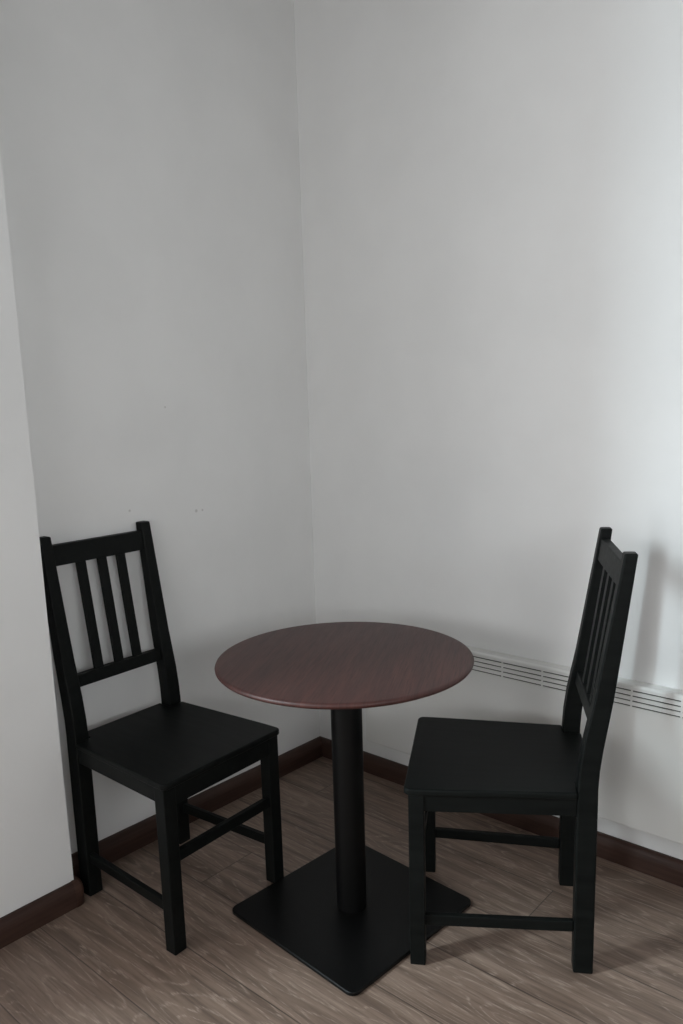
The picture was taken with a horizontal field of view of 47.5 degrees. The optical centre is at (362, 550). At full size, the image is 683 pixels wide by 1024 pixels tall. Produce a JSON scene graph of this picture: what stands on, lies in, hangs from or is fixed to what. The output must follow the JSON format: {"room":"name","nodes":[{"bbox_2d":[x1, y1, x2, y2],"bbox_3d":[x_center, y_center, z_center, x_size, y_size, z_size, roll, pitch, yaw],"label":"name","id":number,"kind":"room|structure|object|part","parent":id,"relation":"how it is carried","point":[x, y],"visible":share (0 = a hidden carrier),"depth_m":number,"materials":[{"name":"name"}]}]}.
{"room":"dining room","nodes":[
{"label":"dining room","id":0,"kind":"room"},
{"bbox_2d":[0,151,73,917],"bbox_3d":[-1.733,-0.267,0.994,0.304,2.850,2.516,7,14,39],"label":"wall","id":1,"kind":"structure","parent":0,"point":[36,859],"depth_m":1.92,"materials":[{"name":"white paint"}]},
{"bbox_2d":[71,876,84,907],"bbox_3d":[-0.770,0.920,2.099,0.038,0.069,0.032,7,14,39],"label":"trim","id":2,"kind":"structure","parent":1,"relation":"attached to","point":[78,885],"depth_m":2.08,"materials":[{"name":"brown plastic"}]},
{"bbox_2d":[0,0,319,853],"bbox_3d":[-0.619,-0.550,2.381,0.200,2.850,1.084,7,14,39],"label":"wall","id":3,"kind":"structure","parent":0,"point":[149,149],"depth_m":2.28,"materials":[{"name":"white paint"}]},
{"bbox_2d":[0,736,321,948],"bbox_3d":[-0.746,0.902,2.196,0.158,0.068,1.970,8,14,40],"label":"baseboard","id":4,"kind":"structure","parent":3,"relation":"attached to","point":[130,839],"depth_m":2.33,"materials":[{"name":"brown wood"}]},
{"bbox_2d":[0,756,682,1023],"bbox_3d":[-0.183,1.260,0.706,3.350,0.120,4.000,7,14,39],"label":"floor","id":5,"kind":"structure","parent":0,"point":[105,960],"depth_m":1.89,"materials":[{"name":"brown wood"}]},
{"bbox_2d":[39,521,283,955],"bbox_3d":[-0.538,0.448,2.088,0.495,0.990,0.398,7,13,37],"label":"dining chair","id":6,"kind":"object","parent":5,"relation":"on","point":[173,750],"visible":0.98,"depth_m":2.08,"materials":[{"name":"black paint"}]},
{"bbox_3d":[-0.786,0.456,2.081,0.109,0.990,0.042,7,13,37],"label":"post","id":7,"kind":"part","parent":6,"relation":"part of","materials":[{"name":"black paint"}]},
{"bbox_3d":[-0.729,-0.008,2.143,0.027,0.054,0.290,7,13,37],"label":"rail","id":8,"kind":"part","parent":6,"relation":"part of","materials":[{"name":"black paint"}]},
{"bbox_3d":[-0.683,0.327,2.175,0.025,0.033,0.283,7,13,37],"label":"rail","id":9,"kind":"part","parent":6,"relation":"part of","materials":[{"name":"black paint"}]},
{"bbox_3d":[-0.597,0.406,2.326,0.109,0.990,0.042,7,13,37],"label":"post","id":10,"kind":"part","parent":6,"relation":"part of","materials":[{"name":"black paint"}]},
{"bbox_3d":[-0.463,0.769,1.871,0.036,0.435,0.036,7,13,37],"label":"leg","id":11,"kind":"part","parent":6,"relation":"part of","materials":[{"name":"black paint"}]},
{"bbox_3d":[-0.512,0.502,2.079,0.432,0.016,0.398,7,13,37],"label":"seat","id":12,"kind":"part","parent":6,"relation":"part of","materials":[{"name":"black paint"}]},
{"bbox_3d":[-0.251,0.713,2.146,0.036,0.435,0.036,7,13,37],"label":"leg","id":13,"kind":"part","parent":6,"relation":"part of","materials":[{"name":"black paint"}]},
{"bbox_2d":[215,622,473,995],"bbox_3d":[-0.036,0.604,1.990,0.637,0.696,0.637,7,14,39],"label":"pedestal table","id":14,"kind":"object","parent":5,"relation":"on","point":[343,914],"visible":1,"depth_m":1.95,"materials":[{"name":"brown wood"}]},
{"bbox_3d":[-0.028,0.941,2.052,0.486,0.010,0.486,7,14,39],"label":"plate","id":15,"kind":"part","parent":14,"relation":"part of","materials":[{"name":"black metal"}]},
{"bbox_2d":[404,527,637,973],"bbox_3d":[0.368,0.459,1.913,0.495,0.990,0.422,0,11,9],"label":"dining chair","id":16,"kind":"object","parent":5,"relation":"on","point":[455,765],"visible":1,"depth_m":1.80,"materials":[{"name":"black paint"}]},
{"bbox_3d":[0.129,0.765,1.815,0.036,0.435,0.036,0,11,9],"label":"leg","id":17,"kind":"part","parent":16,"relation":"part of","materials":[{"name":"black paint"}]},
{"bbox_3d":[0.186,0.697,2.179,0.036,0.435,0.036,0,11,9],"label":"leg","id":18,"kind":"part","parent":16,"relation":"part of","materials":[{"name":"black paint"}]},
{"bbox_3d":[0.338,0.510,1.927,0.432,0.016,0.422,0,11,9],"label":"seat","id":19,"kind":"part","parent":16,"relation":"part of","materials":[{"name":"black paint"}]},
{"bbox_3d":[0.541,0.355,1.866,0.025,0.033,0.304,0,11,9],"label":"rail","id":20,"kind":"part","parent":16,"relation":"part of","materials":[{"name":"black paint"}]},
{"bbox_3d":[0.584,0.429,2.045,0.109,0.990,0.042,0,11,9],"label":"post","id":21,"kind":"part","parent":16,"relation":"part of","materials":[{"name":"black paint"}]},
{"bbox_3d":[0.533,0.491,1.720,0.109,0.990,0.042,0,11,9],"label":"post","id":22,"kind":"part","parent":16,"relation":"part of","materials":[{"name":"black paint"}]},
{"bbox_3d":[0.581,0.024,1.797,0.027,0.054,0.311,0,11,9],"label":"rail","id":23,"kind":"part","parent":16,"relation":"part of","materials":[{"name":"black paint"}]},
{"bbox_2d":[294,0,682,859],"bbox_3d":[1.001,-0.493,1.865,3.350,2.850,0.200,7,14,39],"label":"wall","id":24,"kind":"structure","parent":0,"point":[492,190],"depth_m":2.23,"materials":[{"name":"white paint"}]},
{"bbox_2d":[320,736,682,887],"bbox_3d":[0.963,0.892,2.034,2.950,0.068,0.021,7,14,39],"label":"baseboard","id":25,"kind":"structure","parent":24,"relation":"attached to","point":[667,868],"depth_m":2.25,"materials":[{"name":"brown wood"}]},
{"bbox_2d":[366,646,682,844],"bbox_3d":[0.591,0.544,2.267,1.485,0.416,0.040,7,14,39],"label":"wall heater","id":26,"kind":"object","parent":24,"relation":"attached to","point":[640,788],"visible":0.39,"depth_m":2.17,"materials":[{"name":"white metal"}]},
{"bbox_2d":[473,657,682,717],"bbox_3d":[0.575,0.380,2.223,1.477,0.047,0.003,7,14,39],"label":"grille","id":27,"kind":"object","parent":26,"relation":"attached to","point":[645,700],"depth_m":2.23,"materials":[{"name":"white metal"}]}
]}

